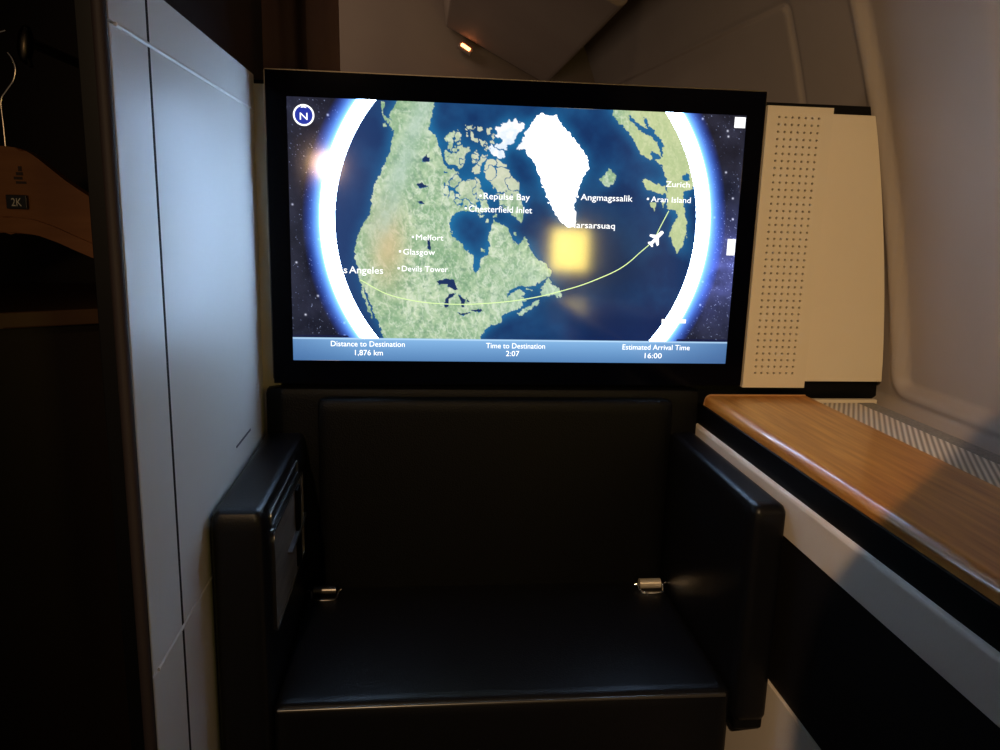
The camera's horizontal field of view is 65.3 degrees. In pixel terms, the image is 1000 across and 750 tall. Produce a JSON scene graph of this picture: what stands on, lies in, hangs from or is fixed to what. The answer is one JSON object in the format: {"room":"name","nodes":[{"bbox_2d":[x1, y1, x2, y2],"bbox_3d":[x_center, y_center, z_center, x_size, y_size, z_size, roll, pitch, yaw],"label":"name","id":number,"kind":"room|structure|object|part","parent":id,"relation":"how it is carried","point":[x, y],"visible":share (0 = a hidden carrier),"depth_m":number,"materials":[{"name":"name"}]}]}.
{"room":"aircraft cabin","nodes":[
{"label":"aircraft cabin","id":0,"kind":"room"},
{"bbox_2d":[90,0,275,749],"bbox_3d":[-0.363,0.241,1.020,0.013,1.297,0.578,0,12,-6],"label":"wall","id":1,"kind":"structure","parent":0,"point":[176,110],"depth_m":0.81,"materials":[{"name":"light grey painted plastic laminate"}]},
{"bbox_3d":[-0.336,0.299,0.744,0.011,1.296,0.011,0,12,-6],"label":"edge trim","id":2,"kind":"part","parent":1,"relation":"part of","materials":[{"name":"black rubber"}]},
{"bbox_3d":[-0.321,-0.320,0.667,0.006,0.051,0.092,0,12,-6],"label":"wall panel","id":3,"kind":"part","parent":1,"relation":"part of","materials":[{"name":"white plastic"}]},
{"bbox_3d":[-0.330,-0.008,0.732,0.006,0.585,0.092,0,12,-6],"label":"wall panel","id":4,"kind":"part","parent":1,"relation":"part of","materials":[{"name":"white plastic"}]},
{"bbox_3d":[-0.347,0.592,0.855,0.006,0.637,0.092,0,12,-6],"label":"wall panel","id":5,"kind":"part","parent":1,"relation":"part of","materials":[{"name":"white plastic"}]},
{"bbox_3d":[-0.350,-0.379,0.947,0.006,0.051,0.472,0,12,-6],"label":"wall panel","id":6,"kind":"part","parent":1,"relation":"part of","materials":[{"name":"white plastic"}]},
{"bbox_3d":[-0.359,-0.066,1.011,0.006,0.585,0.472,0,12,-6],"label":"wall panel","id":7,"kind":"part","parent":1,"relation":"part of","materials":[{"name":"white plastic"}]},
{"bbox_3d":[-0.375,0.534,1.135,0.006,0.637,0.472,0,12,-6],"label":"wall panel","id":8,"kind":"part","parent":1,"relation":"part of","materials":[{"name":"plastic"}]},
{"bbox_2d":[339,0,594,82],"bbox_3d":[-1.000,-0.648,2.894,3.000,2.250,0.060,0,12,-6],"label":"wall","id":9,"kind":"structure","parent":0,"point":[411,37],"depth_m":2.82,"materials":[{"name":"beige plastic"}]},
{"bbox_2d":[457,40,473,55],"bbox_3d":[-0.123,-1.177,2.807,0.063,0.056,0.043,0,12,-6],"label":"lamp","id":10,"kind":"object","parent":9,"relation":"attached to","point":[463,46],"visible":1,"depth_m":2.80,"materials":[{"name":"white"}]},
{"bbox_2d":[253,79,883,587],"bbox_3d":[0.130,0.184,1.384,1.070,1.290,0.085,0,12,-6],"label":"wall","id":11,"kind":"structure","parent":0,"point":[845,355],"depth_m":1.31,"materials":[{"name":"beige plastic"}]},
{"bbox_3d":[-0.369,-0.167,1.229,0.040,0.552,0.012,0,12,-6],"label":"facing panel","id":12,"kind":"part","parent":11,"relation":"part of","materials":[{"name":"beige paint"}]},
{"bbox_2d":[263,68,766,384],"bbox_3d":[0.029,-0.219,1.245,0.772,0.473,0.029,0,12,-6],"label":"television","id":13,"kind":"object","parent":11,"relation":"attached to","point":[423,229],"visible":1,"depth_m":1.23,"materials":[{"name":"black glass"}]},
{"bbox_2d":[739,105,833,387],"bbox_3d":[0.467,-0.205,1.295,0.109,0.454,0.036,0,12,-6],"label":"panel","id":14,"kind":"object","parent":11,"relation":"attached to","point":[796,140],"visible":1,"depth_m":1.27,"materials":[{"name":"beige paint"}]},
{"bbox_3d":[0.592,-0.206,1.316,0.156,0.440,0.020,0,12,-6],"label":"facing panel","id":15,"kind":"part","parent":11,"relation":"part of","materials":[{"name":"beige paint"}]},
{"bbox_2d":[584,0,999,455],"bbox_3d":[0.591,-0.025,1.288,0.283,1.762,4.801,0,12,-6],"label":"wall","id":16,"kind":"structure","parent":0,"point":[928,71],"depth_m":1.24,"materials":[{"name":"beige plastic"}]},
{"bbox_3d":[-0.734,-1.398,0.865,3.100,0.050,4.800,0,12,-6],"label":"ceiling","id":17,"kind":"structure","parent":0,"visible":0},
{"bbox_2d":[261,0,339,70],"bbox_3d":[-0.918,-0.379,1.571,1.212,2.200,0.047,0,12,-6],"label":"curtain","id":18,"kind":"object","parent":17,"relation":"hanging from","point":[296,34],"visible":0.04,"depth_m":1.56,"materials":[{"name":"brown fabric"}]},
{"bbox_2d":[443,0,627,80],"bbox_3d":[0.146,-1.287,2.262,0.699,0.662,1.100,0,12,-6],"label":"bin","id":19,"kind":"object","parent":17,"relation":"attached to","point":[539,38],"visible":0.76,"depth_m":2.35,"materials":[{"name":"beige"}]},
{"bbox_3d":[-0.822,0.854,1.326,3.050,0.050,4.800,0,12,-6],"label":"floor","id":20,"kind":"structure","parent":0,"visible":0},
{"bbox_2d":[0,0,263,749],"bbox_3d":[-0.767,-0.138,0.940,0.806,2.050,0.840,0,12,-6],"label":"wardrobe","id":21,"kind":"object","parent":20,"relation":"on","point":[70,680],"visible":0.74,"depth_m":1.07,"materials":[{"name":"brown wood"}]},
{"bbox_3d":[-0.551,-0.381,0.907,0.019,0.048,0.019,0,12,-6],"label":"peg knob","id":22,"kind":"part","parent":21,"relation":"part of","materials":[{"name":"brown metal"}]},
{"bbox_2d":[0,29,92,257],"bbox_3d":[-0.607,-0.270,0.959,0.410,0.292,0.025,0,12,-6],"label":"hanger","id":23,"kind":"object","parent":21,"relation":"hanging from","point":[36,198],"visible":0.6,"depth_m":0.97,"materials":[{"name":"brown wood"}]},
{"bbox_3d":[-0.595,-0.213,0.963,0.024,0.017,0.006,0,12,-6],"label":"number plate","id":24,"kind":"part","parent":23,"relation":"part of","materials":[{"name":"black plastic"}]},
{"bbox_2d":[0,281,98,328],"bbox_3d":[-0.773,-0.077,0.993,0.764,0.020,0.718,0,12,-6],"label":"shelf","id":25,"kind":"object","parent":21,"relation":"attached to","point":[23,304],"depth_m":1.05,"materials":[{"name":"brown wood"}]},
{"bbox_3d":[-0.777,0.415,0.994,0.891,0.944,0.017,-7,14,-35],"label":"door","id":26,"kind":"part","parent":21,"relation":"part of","materials":[{"name":"brown wood"}]},
{"bbox_3d":[-0.799,-0.221,1.340,0.784,2.050,0.020,0,12,-6],"label":"panel","id":27,"kind":"part","parent":21,"relation":"part of","materials":[{"name":"white plastic"}]},
{"bbox_2d":[210,384,785,749],"bbox_3d":[-0.015,0.456,1.205,0.716,0.821,0.380,0,12,-6],"label":"seat","id":28,"kind":"object","parent":20,"relation":"on","point":[489,567],"visible":1,"depth_m":1.19,"materials":[{"name":"black leather"}]},
{"bbox_3d":[-0.334,0.290,1.132,0.065,0.338,0.369,0,12,-6],"label":"armrest","id":29,"kind":"part","parent":28,"relation":"part of","materials":[{"name":"black leather"}]},
{"bbox_3d":[-0.294,0.157,1.063,0.005,0.020,0.215,0,12,-6],"label":"slot frame","id":30,"kind":"part","parent":28,"relation":"part of","materials":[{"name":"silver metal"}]},
{"bbox_3d":[-0.298,0.239,1.103,0.006,0.138,0.246,0,12,-6],"label":"pocket frame","id":31,"kind":"part","parent":28,"relation":"part of","materials":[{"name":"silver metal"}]},
{"bbox_3d":[-0.299,0.239,1.103,0.005,0.132,0.240,0,12,-6],"label":"pocket panel","id":32,"kind":"part","parent":28,"relation":"part of","materials":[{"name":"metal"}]},
{"bbox_3d":[-0.007,0.205,1.318,0.580,0.348,0.057,0,12,-6],"label":"backrest","id":33,"kind":"part","parent":28,"relation":"part of","materials":[{"name":"black leather"}]},
{"bbox_2d":[274,582,729,749],"bbox_3d":[-0.006,0.474,1.192,0.601,0.192,0.338,0,12,-6],"label":"seat cushion","id":34,"kind":"object","parent":28,"relation":"on","point":[364,665],"depth_m":1.07,"materials":[{"name":"black leather"}]},
{"bbox_3d":[0.322,0.281,1.198,0.048,0.310,0.369,0,12,-6],"label":"armrest","id":35,"kind":"part","parent":28,"relation":"part of","materials":[{"name":"black leather"}]},
{"bbox_2d":[695,403,999,749],"bbox_3d":[0.553,0.600,0.649,0.302,0.794,1.610,0,12,-6],"label":"console","id":36,"kind":"object","parent":20,"relation":"on","point":[877,645],"visible":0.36,"depth_m":0.84,"materials":[{"name":"black plastic"}]},
{"bbox_3d":[0.409,0.748,0.662,0.020,0.492,1.605,0,12,-6],"label":"panel","id":37,"kind":"part","parent":36,"relation":"part of","materials":[{"name":"beige plastic"}]},
{"bbox_2d":[703,394,999,605],"bbox_3d":[0.511,0.203,0.551,0.178,0.019,1.590,0,12,-6],"label":"wooden ledge","id":38,"kind":"object","parent":36,"relation":"on","point":[950,515],"visible":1,"depth_m":0.91,"materials":[{"name":"brown wood"}]},
{"bbox_3d":[0.432,0.042,1.324,0.178,0.019,0.004,0,12,-6],"label":"trim","id":39,"kind":"part","parent":38,"relation":"part of","materials":[{"name":"brown wood"}]},
{"bbox_3d":[0.420,0.403,0.592,0.016,0.210,1.605,0,12,-6],"label":"drawer","id":40,"kind":"part","parent":36,"relation":"part of","materials":[{"name":"black plastic"}]},
{"bbox_2d":[811,398,999,487],"bbox_3d":[0.665,0.221,0.582,0.134,0.038,1.612,0,12,-6],"label":"vent","id":41,"kind":"object","parent":36,"relation":"on","point":[983,464],"visible":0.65,"depth_m":1.14,"materials":[{"name":"beige paint"}]},
{"bbox_2d":[811,398,876,403],"bbox_3d":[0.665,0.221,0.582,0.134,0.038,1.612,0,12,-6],"label":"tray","id":42,"kind":"object","parent":41,"relation":"on","point":[822,400],"depth_m":1.35,"materials":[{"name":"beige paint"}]}
]}

